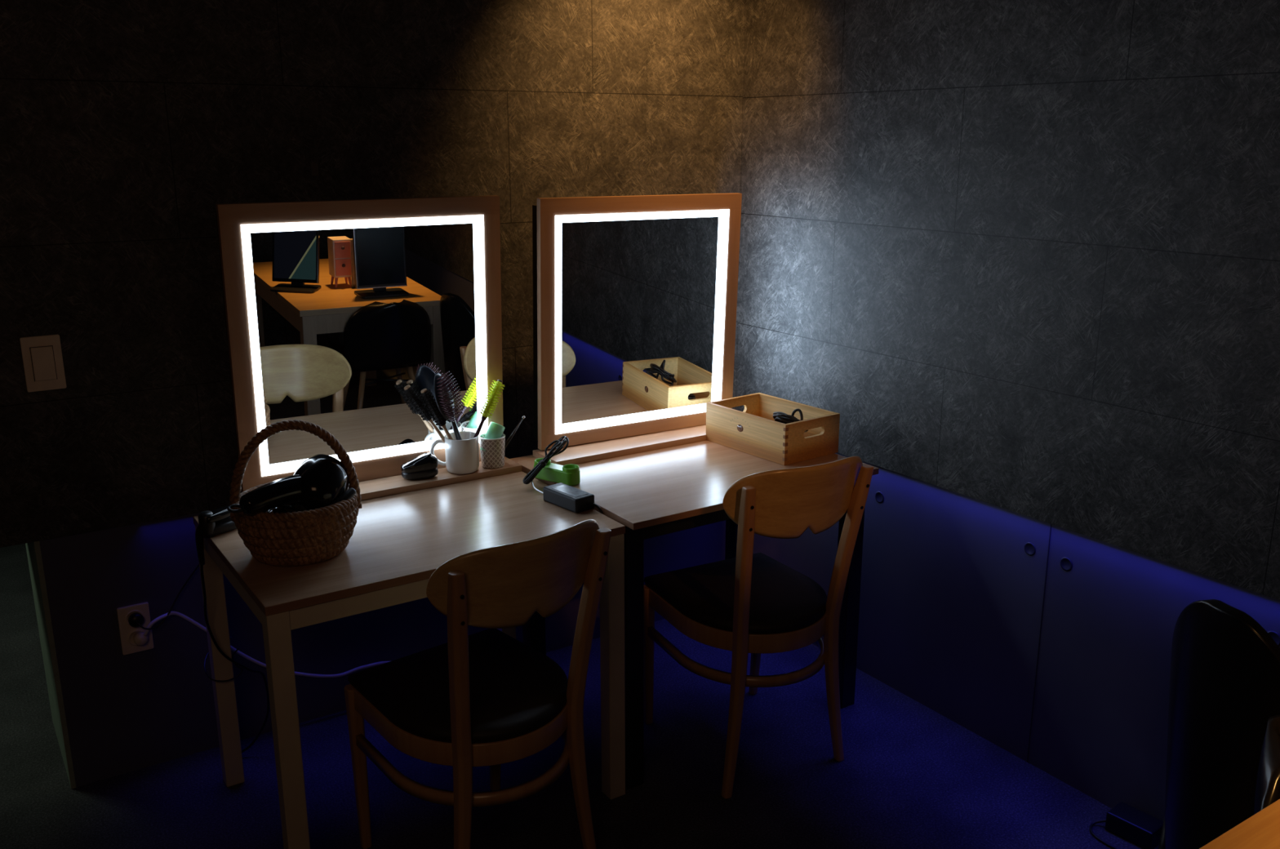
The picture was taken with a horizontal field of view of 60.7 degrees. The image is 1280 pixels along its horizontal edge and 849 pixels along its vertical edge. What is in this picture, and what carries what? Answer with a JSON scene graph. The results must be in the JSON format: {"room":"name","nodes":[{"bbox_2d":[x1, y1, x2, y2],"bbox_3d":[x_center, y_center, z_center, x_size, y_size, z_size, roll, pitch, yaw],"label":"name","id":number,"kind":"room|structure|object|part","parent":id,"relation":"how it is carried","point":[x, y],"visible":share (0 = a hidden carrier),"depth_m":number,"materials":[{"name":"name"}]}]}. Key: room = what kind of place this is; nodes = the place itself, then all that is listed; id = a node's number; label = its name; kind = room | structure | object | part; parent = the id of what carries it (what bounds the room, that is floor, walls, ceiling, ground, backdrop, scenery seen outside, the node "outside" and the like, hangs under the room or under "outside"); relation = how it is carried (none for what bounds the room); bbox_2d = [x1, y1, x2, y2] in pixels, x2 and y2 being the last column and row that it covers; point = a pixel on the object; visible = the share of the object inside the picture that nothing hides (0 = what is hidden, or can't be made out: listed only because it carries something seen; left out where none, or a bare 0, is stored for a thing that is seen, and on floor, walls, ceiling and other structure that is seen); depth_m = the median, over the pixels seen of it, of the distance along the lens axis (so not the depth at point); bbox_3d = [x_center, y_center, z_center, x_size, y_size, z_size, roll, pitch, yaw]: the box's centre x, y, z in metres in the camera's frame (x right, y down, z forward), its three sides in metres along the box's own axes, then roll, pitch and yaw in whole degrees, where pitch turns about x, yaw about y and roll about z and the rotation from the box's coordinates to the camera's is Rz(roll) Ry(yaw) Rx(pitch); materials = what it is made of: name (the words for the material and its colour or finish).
{"room":"backstage room","nodes":[
{"label":"backstage room","id":0,"kind":"room"},
{"bbox_2d":[0,0,744,547],"bbox_3d":[-1.615,-0.727,2.598,4.400,2.010,0.420,-10,17,-32],"label":"wall","id":1,"kind":"structure","parent":0,"point":[125,125],"depth_m":2.79,"materials":[{"name":"stone"}]},
{"bbox_2d":[19,334,66,392],"bbox_3d":[-1.426,-0.146,2.611,0.084,0.132,0.013,-10,17,-32],"label":"light switch","id":2,"kind":"object","parent":1,"relation":"attached to","point":[42,355],"visible":1,"depth_m":2.61,"materials":[{"name":"white plastic"}]},
{"bbox_2d":[25,541,75,789],"bbox_3d":[-1.602,0.577,2.949,0.012,0.690,0.419,-10,17,-32],"label":"trim","id":3,"kind":"structure","parent":1,"relation":"attached to","point":[34,558],"depth_m":2.84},
{"bbox_2d":[39,454,725,786],"bbox_3d":[-0.606,0.454,3.413,2.180,0.690,0.117,-10,17,-32],"label":"wainscot","id":4,"kind":"structure","parent":1,"relation":"attached to","point":[125,713],"depth_m":2.94,"materials":[{"name":"paint"}]},
{"bbox_2d":[116,601,154,654],"bbox_3d":[-1.322,0.535,2.864,0.076,0.131,0.013,-10,17,-32],"label":"wall socket","id":5,"kind":"object","parent":4,"relation":"attached to","point":[126,632],"visible":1,"depth_m":2.86,"materials":[{"name":"plastic"}]},
{"bbox_2d":[133,631,147,645],"bbox_3d":[-1.305,0.562,2.857,0.034,0.034,0.023,-10,17,-32],"label":"socket hole","id":6,"kind":"object","parent":5,"relation":"attached to","point":[139,638],"visible":1,"depth_m":2.85,"materials":[{"name":"white plastic"}]},
{"bbox_2d":[128,564,199,629],"bbox_3d":[-1.231,0.438,2.871,0.220,0.179,0.030,-10,17,-32],"label":"plug","id":7,"kind":"object","parent":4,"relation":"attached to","point":[135,620],"visible":0.88,"depth_m":2.84,"materials":[{"name":"plastic"}]},
{"bbox_2d":[0,543,1159,848],"bbox_3d":[-0.923,1.174,2.131,4.520,0.050,6.300,-10,17,-32],"label":"floor","id":8,"kind":"structure","parent":0,"point":[909,775],"depth_m":2.86,"materials":[{"name":"carpet"}]},
{"bbox_2d":[142,611,389,678],"bbox_3d":[-0.890,0.648,3.159,0.980,0.439,0.026,-10,17,-32],"label":"power cable","id":9,"kind":"object","parent":8,"relation":"on","point":[152,623],"visible":0.68,"depth_m":3.04,"materials":[{"name":"white plastic"}]},
{"bbox_2d":[192,471,625,848],"bbox_3d":[-0.574,0.595,2.779,0.860,0.740,0.655,-10,17,-32],"label":"table","id":10,"kind":"object","parent":8,"relation":"on","point":[397,543],"visible":0.59,"depth_m":2.58,"materials":[{"name":"brown wood"}]},
{"bbox_3d":[-1.079,0.598,2.809,0.046,0.720,0.046,-10,17,-32],"label":"leg","id":11,"kind":"part","parent":10,"relation":"part of","materials":[{"name":"beige paint"}]},
{"bbox_2d":[204,636,243,681],"bbox_3d":[-1.076,0.605,2.807,0.087,0.087,0.094,-10,17,-32],"label":"wire loop","id":12,"kind":"object","parent":10,"relation":"attached to","point":[237,649],"visible":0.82,"depth_m":2.79,"materials":[{"name":"black plastic"}]},
{"bbox_2d":[195,505,269,752],"bbox_3d":[-1.029,0.561,2.786,0.126,0.798,0.283,-5,15,-18],"label":"power cable","id":13,"kind":"object","parent":10,"relation":"on","point":[218,521],"visible":0.84,"depth_m":2.59,"materials":[{"name":"black plastic"}]},
{"bbox_3d":[-0.995,0.212,2.604,0.038,0.024,0.110,7,16,24],"label":"arm","id":14,"kind":"part","parent":13,"relation":"part of","materials":[{"name":"black plastic"}]},
{"bbox_3d":[-0.995,0.242,2.612,0.045,0.026,0.115,11,18,35],"label":"arm","id":15,"kind":"part","parent":13,"relation":"part of","materials":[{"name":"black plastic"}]},
{"bbox_3d":[-0.745,0.726,2.321,0.046,0.720,0.046,-10,17,-32],"label":"leg","id":16,"kind":"part","parent":10,"relation":"part of","materials":[{"name":"beige paint"}]},
{"bbox_2d":[229,419,361,566],"bbox_3d":[-0.772,0.139,2.446,0.284,0.310,0.270,-5,15,-18],"label":"wicker basket","id":17,"kind":"object","parent":10,"relation":"on","point":[306,537],"visible":0.75,"depth_m":2.38,"materials":[{"name":"brown wicker"}]},
{"bbox_2d":[266,506,287,513],"bbox_3d":[-0.791,0.209,2.376,0.055,0.059,0.055,0,15,1],"label":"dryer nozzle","id":18,"kind":"object","parent":17,"relation":"in","point":[277,509],"visible":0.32,"depth_m":2.37,"materials":[{"name":"black plastic"}]},
{"bbox_2d":[263,505,297,512],"bbox_3d":[-0.774,0.206,2.463,0.197,0.070,0.200,-10,17,-32],"label":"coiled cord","id":19,"kind":"object","parent":17,"relation":"in","point":[288,507],"visible":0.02,"depth_m":2.52,"materials":[{"name":"black plastic"}]},
{"bbox_2d":[226,453,348,515],"bbox_3d":[-0.751,0.154,2.389,0.126,0.138,0.278,8,17,29],"label":"hair dryer","id":20,"kind":"object","parent":17,"relation":"in","point":[320,480],"visible":0.92,"depth_m":2.38,"materials":[{"name":"black plastic"}]},
{"bbox_3d":[-0.779,0.155,2.370,0.068,0.072,0.177,11,19,37],"label":"handle","id":21,"kind":"part","parent":20,"relation":"part of","materials":[{"name":"black plastic"}]},
{"bbox_2d":[328,487,355,506],"bbox_3d":[-0.680,0.192,2.406,0.028,0.079,0.135,11,19,37],"label":"hair straightener","id":22,"kind":"object","parent":17,"relation":"in","point":[348,494],"visible":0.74,"depth_m":2.42,"materials":[{"name":"black plastic"}]},
{"bbox_2d":[359,456,521,500],"bbox_3d":[-0.684,0.160,2.945,0.742,0.018,0.151,-10,17,-32],"label":"ledge","id":23,"kind":"object","parent":10,"relation":"on","point":[388,486],"visible":0.33,"depth_m":2.94,"materials":[{"name":"brown wood"}]},
{"bbox_2d":[215,195,503,492],"bbox_3d":[-0.706,-0.216,2.879,0.724,0.742,0.081,-9,17,-31],"label":"mirror","id":24,"kind":"object","parent":23,"relation":"on","point":[333,308],"visible":0.8,"depth_m":2.83,"materials":[{"name":"brown wood"}]},
{"bbox_2d":[250,222,479,466],"bbox_3d":[-0.700,-0.218,2.868,0.632,0.640,0.004,-9,19,-31],"label":"mirror glass","id":25,"kind":"object","parent":24,"relation":"on","point":[348,319],"depth_m":2.85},
{"bbox_2d":[400,452,438,479],"bbox_3d":[-0.597,0.113,2.956,0.100,0.066,0.053,-5,16,-18],"label":"brush","id":26,"kind":"object","parent":23,"relation":"on","point":[424,466],"visible":1,"depth_m":2.94,"materials":[{"name":"black plastic"}]},
{"bbox_2d":[430,431,479,474],"bbox_3d":[-0.504,0.081,3.010,0.124,0.100,0.094,-10,18,-34],"label":"mug","id":27,"kind":"object","parent":23,"relation":"on","point":[462,456],"visible":0.88,"depth_m":2.98,"materials":[{"name":"white ceramic"}]},
{"bbox_2d":[403,384,444,444],"bbox_3d":[-0.562,0.004,2.975,0.157,0.243,0.033,-8,17,-27],"label":"brush","id":28,"kind":"object","parent":27,"relation":"in","point":[410,392],"visible":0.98,"depth_m":2.94,"materials":[{"name":"black plastic"}]},
{"bbox_3d":[-0.534,0.047,3.001,0.015,0.166,0.015,-38,28,-15],"label":"handle","id":29,"kind":"part","parent":28,"relation":"part of","materials":[{"name":"beige wood"}]},
{"bbox_2d":[419,388,453,439],"bbox_3d":[-0.533,0.011,2.969,0.123,0.232,0.033,-7,16,-24],"label":"brush","id":30,"kind":"object","parent":27,"relation":"in","point":[426,395],"visible":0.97,"depth_m":2.94,"materials":[{"name":"black plastic"}]},
{"bbox_3d":[-0.509,0.057,2.992,0.015,0.140,0.015,-32,25,-15],"label":"handle","id":31,"kind":"part","parent":30,"relation":"part of","materials":[{"name":"beige wood"}]},
{"bbox_3d":[-0.556,0.078,3.012,0.045,0.077,0.011,-1,15,-5],"label":"handle","id":32,"kind":"part","parent":27,"relation":"part of","materials":[{"name":"white ceramic"}]},
{"bbox_2d":[433,371,463,439],"bbox_3d":[-0.517,-0.011,2.971,0.052,0.273,0.096,7,16,26],"label":"brush","id":33,"kind":"object","parent":27,"relation":"in","point":[445,398],"visible":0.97,"depth_m":2.95,"materials":[{"name":"black plastic"}]},
{"bbox_3d":[-0.499,0.037,3.001,0.020,0.167,0.020,-4,24,23],"label":"handle","id":34,"kind":"part","parent":33,"relation":"part of","materials":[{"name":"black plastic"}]},
{"bbox_2d":[473,379,505,438],"bbox_3d":[-0.436,-0.003,3.023,0.150,0.233,0.038,-13,20,-41],"label":"brush","id":35,"kind":"object","parent":27,"relation":"in","point":[487,410],"visible":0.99,"depth_m":3.02,"materials":[{"name":"plastic"}]},
{"bbox_3d":[-0.459,0.049,3.014,0.015,0.154,0.015,15,-10,45],"label":"handle","id":36,"kind":"part","parent":35,"relation":"part of","materials":[{"name":"black plastic"}]},
{"bbox_2d":[478,433,505,468],"bbox_3d":[-0.414,0.073,3.064,0.074,0.086,0.074,-10,17,-32],"label":"tumbler","id":37,"kind":"object","parent":23,"relation":"on","point":[494,456],"visible":0.91,"depth_m":3.04,"materials":[{"name":"ceramic"}]},
{"bbox_2d":[480,422,505,451],"bbox_3d":[-0.413,0.039,3.058,0.044,0.093,0.079,12,19,40],"label":"roller","id":38,"kind":"object","parent":37,"relation":"in","point":[495,430],"visible":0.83,"depth_m":3.04,"materials":[{"name":"green plastic"}]},
{"bbox_2d":[505,415,524,448],"bbox_3d":[-0.369,0.044,3.078,0.117,0.123,0.009,-14,20,-42],"label":"pin","id":39,"kind":"object","parent":37,"relation":"in","point":[511,436],"visible":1,"depth_m":3.08,"materials":[{"name":"metal"}]},
{"bbox_3d":[-0.403,0.484,3.241,0.046,0.720,0.046,-10,17,-32],"label":"leg","id":40,"kind":"part","parent":10,"relation":"part of","materials":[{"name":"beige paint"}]},
{"bbox_2d":[522,435,568,493],"bbox_3d":[-0.229,0.107,2.926,0.112,0.124,0.145,11,19,37],"label":"cable","id":41,"kind":"object","parent":10,"relation":"on","point":[558,445],"visible":0.98,"depth_m":2.94,"materials":[{"name":"plastic"}]},
{"bbox_2d":[542,482,603,514],"bbox_3d":[-0.164,0.317,2.812,0.064,0.299,0.193,-13,19,-40],"label":"power adapter","id":42,"kind":"object","parent":10,"relation":"on","point":[566,496],"visible":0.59,"depth_m":2.76,"materials":[{"name":"plastic"}]},
{"bbox_3d":[-0.102,0.335,2.778,0.058,0.281,0.009,8,17,28],"label":"output cord","id":43,"kind":"part","parent":42,"relation":"part of","materials":[{"name":"black plastic"}]},
{"bbox_3d":[-0.069,0.612,2.753,0.046,0.720,0.046,-10,17,-32],"label":"leg","id":44,"kind":"part","parent":10,"relation":"part of","materials":[{"name":"beige paint"}]},
{"bbox_2d":[343,519,611,848],"bbox_3d":[-0.357,0.602,2.447,0.426,0.894,0.528,-12,19,-39],"label":"wooden chair","id":45,"kind":"object","parent":8,"relation":"on","point":[487,697],"visible":1,"depth_m":2.31,"materials":[{"name":"brown wood"}]},
{"bbox_3d":[-0.658,0.809,2.563,0.042,0.436,0.048,-12,19,-39],"label":"leg","id":46,"kind":"part","parent":45,"relation":"part of","materials":[{"name":"brown wood"}]},
{"bbox_2d":[347,628,568,743],"bbox_3d":[-0.373,0.589,2.464,0.418,0.037,0.452,-12,19,-39],"label":"seat cushion","id":47,"kind":"object","parent":45,"relation":"on","point":[518,694],"depth_m":2.41,"materials":[{"name":"black leather"}]},
{"bbox_3d":[-0.368,0.633,2.469,0.422,0.051,0.439,-12,19,-39],"label":"seat rail","id":48,"kind":"part","parent":45,"relation":"part of","materials":[{"name":"brown wood"}]},
{"bbox_3d":[-0.358,0.683,2.212,0.068,0.856,0.103,-12,19,-39],"label":"post","id":49,"kind":"part","parent":45,"relation":"part of","materials":[{"name":"brown wood"}]},
{"bbox_3d":[-0.365,0.746,2.803,0.042,0.436,0.048,-12,19,-39],"label":"leg","id":50,"kind":"part","parent":45,"relation":"part of","materials":[{"name":"brown wood"}]},
{"bbox_3d":[-0.222,0.304,2.203,0.421,0.194,0.109,-12,19,-39],"label":"panel","id":51,"kind":"part","parent":45,"relation":"part of","materials":[{"name":"brown wood"}]},
{"bbox_3d":[-0.112,0.630,2.413,0.068,0.856,0.103,-12,19,-39],"label":"post","id":52,"kind":"part","parent":45,"relation":"part of","materials":[{"name":"brown wood"}]},
{"bbox_2d":[510,440,879,789],"bbox_3d":[0.147,0.474,3.212,0.824,0.752,0.659,-10,17,-32],"label":"table","id":53,"kind":"object","parent":8,"relation":"on","point":[653,493],"visible":0.33,"depth_m":2.93,"materials":[{"name":"brown wood"}]},
{"bbox_3d":[-0.316,0.481,3.224,0.052,0.734,0.052,-10,17,-32],"label":"leg","id":54,"kind":"part","parent":53,"relation":"part of","materials":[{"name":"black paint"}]},
{"bbox_2d":[533,457,580,485],"bbox_3d":[-0.225,0.128,2.957,0.145,0.048,0.046,10,18,35],"label":"holder","id":55,"kind":"object","parent":53,"relation":"on","point":[569,474],"visible":0.82,"depth_m":2.93,"materials":[{"name":"plastic"}]},
{"bbox_2d":[533,424,706,465],"bbox_3d":[0.029,0.048,3.321,0.725,0.018,0.142,-10,17,-32],"label":"ledge","id":56,"kind":"object","parent":53,"relation":"on","point":[601,450],"visible":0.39,"depth_m":3.24,"materials":[{"name":"brown wood"}]},
{"bbox_2d":[532,192,742,450],"bbox_3d":[-0.003,-0.320,3.265,0.687,0.721,0.080,-9,17,-31],"label":"mirror","id":57,"kind":"object","parent":56,"relation":"on","point":[635,297],"visible":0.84,"depth_m":3.23,"materials":[{"name":"brown wood"}]},
{"bbox_2d":[561,216,721,425],"bbox_3d":[0.004,-0.315,3.254,0.596,0.632,0.004,-9,19,-31],"label":"mirror glass","id":58,"kind":"object","parent":57,"relation":"on","point":[642,295],"depth_m":3.25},
{"bbox_3d":[-0.026,0.592,2.799,0.052,0.734,0.052,-10,17,-32],"label":"leg","id":59,"kind":"part","parent":53,"relation":"part of","materials":[{"name":"black paint"}]},
{"bbox_3d":[0.320,0.374,3.630,0.052,0.734,0.052,-10,17,-32],"label":"leg","id":60,"kind":"part","parent":53,"relation":"part of","materials":[{"name":"black paint"}]},
{"bbox_2d":[706,392,839,465],"bbox_3d":[0.392,0.008,3.272,0.224,0.118,0.342,-11,18,-36],"label":"wooden box","id":61,"kind":"object","parent":53,"relation":"on","point":[753,430],"visible":1,"depth_m":3.20,"materials":[{"name":"brown wood"}]},
{"bbox_2d":[773,411,808,432],"bbox_3d":[0.440,-0.005,3.204,0.086,0.072,0.117,-3,15,-10],"label":"coiled cord","id":62,"kind":"object","parent":61,"relation":"in","point":[781,417],"visible":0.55,"depth_m":3.17,"materials":[{"name":"black rubber"}]},
{"bbox_2d":[791,408,803,420],"bbox_3d":[0.452,-0.012,3.209,0.032,0.077,0.081,-4,15,-14],"label":"loop","id":63,"kind":"object","parent":61,"relation":"in","point":[797,409],"visible":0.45,"depth_m":3.18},
{"bbox_3d":[0.610,0.485,3.205,0.052,0.734,0.052,-10,17,-32],"label":"leg","id":64,"kind":"part","parent":53,"relation":"part of","materials":[{"name":"black paint"}]},
{"bbox_2d":[644,456,874,798],"bbox_3d":[0.305,0.471,2.945,0.426,0.894,0.528,-8,17,-27],"label":"wooden chair","id":65,"kind":"object","parent":8,"relation":"on","point":[756,604],"visible":1,"depth_m":2.80,"materials":[{"name":"brown wood"}]},
{"bbox_3d":[0.023,0.662,3.119,0.042,0.436,0.048,-8,17,-27],"label":"leg","id":66,"kind":"part","parent":65,"relation":"part of","materials":[{"name":"brown wood"}]},
{"bbox_2d":[644,552,826,634],"bbox_3d":[0.293,0.457,2.965,0.418,0.037,0.452,-8,17,-27],"label":"seat cushion","id":67,"kind":"object","parent":65,"relation":"on","point":[784,600],"depth_m":2.90,"materials":[{"name":"black leather"}]},
{"bbox_3d":[0.297,0.501,2.969,0.422,0.051,0.439,-8,17,-27],"label":"seat rail","id":68,"kind":"part","parent":65,"relation":"part of","materials":[{"name":"brown wood"}]},
{"bbox_3d":[0.253,0.551,2.715,0.068,0.856,0.103,-8,17,-27],"label":"post","id":69,"kind":"part","parent":65,"relation":"part of","materials":[{"name":"brown wood"}]},
{"bbox_3d":[0.360,0.616,3.296,0.042,0.436,0.048,-8,17,-27],"label":"leg","id":70,"kind":"part","parent":65,"relation":"part of","materials":[{"name":"brown wood"}]},
{"bbox_3d":[0.405,0.179,2.678,0.421,0.194,0.109,-8,17,-27],"label":"panel","id":71,"kind":"part","parent":65,"relation":"part of","materials":[{"name":"brown wood"}]},
{"bbox_3d":[0.537,0.512,2.863,0.068,0.856,0.103,-8,17,-27],"label":"post","id":72,"kind":"part","parent":65,"relation":"part of","materials":[{"name":"brown wood"}]},
{"bbox_2d":[1089,801,1163,848],"bbox_3d":[1.223,0.996,2.604,0.132,0.050,0.290,-12,19,-38],"label":"adapter","id":73,"kind":"object","parent":8,"relation":"on","point":[1124,820],"visible":0.94,"depth_m":2.65,"materials":[{"name":"black plastic"}]},
{"bbox_3d":[1.202,1.013,2.590,0.076,0.022,0.290,-12,19,-38],"label":"cord","id":74,"kind":"part","parent":73,"relation":"part of","materials":[{"name":"black plastic"}]},
{"bbox_2d":[1158,599,1279,848],"bbox_3d":[1.219,0.717,2.127,0.375,0.833,0.433,-5,16,-18],"label":"tub chair","id":75,"kind":"object","parent":8,"relation":"on","point":[1224,676],"visible":0.94,"depth_m":2.01,"materials":[{"name":"brown plastic"}]},
{"bbox_3d":[1.087,0.947,2.277,0.050,0.312,0.035,7,16,25],"label":"leg","id":76,"kind":"part","parent":75,"relation":"part of","materials":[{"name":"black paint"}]},
{"bbox_2d":[1199,799,1279,848],"bbox_3d":[1.344,1.001,1.224,0.695,0.740,1.210,-10,17,-32],"label":"desk","id":77,"kind":"object","parent":8,"relation":"on","point":[1261,830],"visible":1,"depth_m":1.48,"materials":[{"name":"brown wood"}]},
{"bbox_2d":[1253,715,1279,814],"bbox_3d":[1.124,0.880,1.634,0.418,0.771,0.465,-10,17,-32],"label":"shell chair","id":78,"kind":"object","parent":8,"relation":"on","point":[1267,792],"visible":0.63,"depth_m":1.63,"materials":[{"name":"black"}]},
{"bbox_2d":[735,0,1279,599],"bbox_3d":[1.484,-0.580,2.027,0.120,2.010,4.220,-10,17,-32],"label":"wall","id":79,"kind":"structure","parent":0,"point":[1025,254],"depth_m":2.73,"materials":[{"name":"stone"}]},
{"bbox_2d":[752,453,1279,821],"bbox_3d":[1.518,0.738,2.324,0.117,0.690,4.103,-10,17,-32],"label":"wainscot","id":80,"kind":"structure","parent":79,"relation":"attached to","point":[951,600],"depth_m":2.93,"materials":[{"name":"paint"}]},
{"bbox_2d":[875,491,884,502],"bbox_3d":[0.726,0.220,3.315,0.002,0.036,0.036,-10,17,-32],"label":"plug","id":81,"kind":"object","parent":80,"relation":"attached to","point":[879,498],"visible":1,"depth_m":3.32,"materials":[{"name":"blue plastic"}]},
{"bbox_2d":[1023,542,1035,555],"bbox_3d":[1.026,0.327,2.875,0.002,0.036,0.036,-10,17,-32],"label":"plug","id":82,"kind":"object","parent":80,"relation":"attached to","point":[1029,548],"visible":1,"depth_m":2.88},
{"bbox_2d":[1059,556,1072,570],"bbox_3d":[1.087,0.356,2.787,0.002,0.036,0.036,-10,17,-32],"label":"plug","id":83,"kind":"object","parent":80,"relation":"attached to","point":[1065,562],"visible":1,"depth_m":2.79,"materials":[{"name":"blue plastic"}]},
{"bbox_2d":[1266,631,1279,646],"bbox_3d":[1.372,0.465,2.369,0.002,0.036,0.036,-10,17,-32],"label":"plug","id":84,"kind":"object","parent":80,"relation":"attached to","point":[1276,637],"visible":0.6,"depth_m":2.36,"materials":[{"name":"plastic"}]},
{"bbox_2d":[1026,524,1051,762],"bbox_3d":[1.058,0.589,2.896,0.003,0.690,0.002,-10,17,-32],"label":"trim","id":85,"kind":"structure","parent":79,"relation":"attached to","point":[1051,524],"depth_m":2.90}
]}

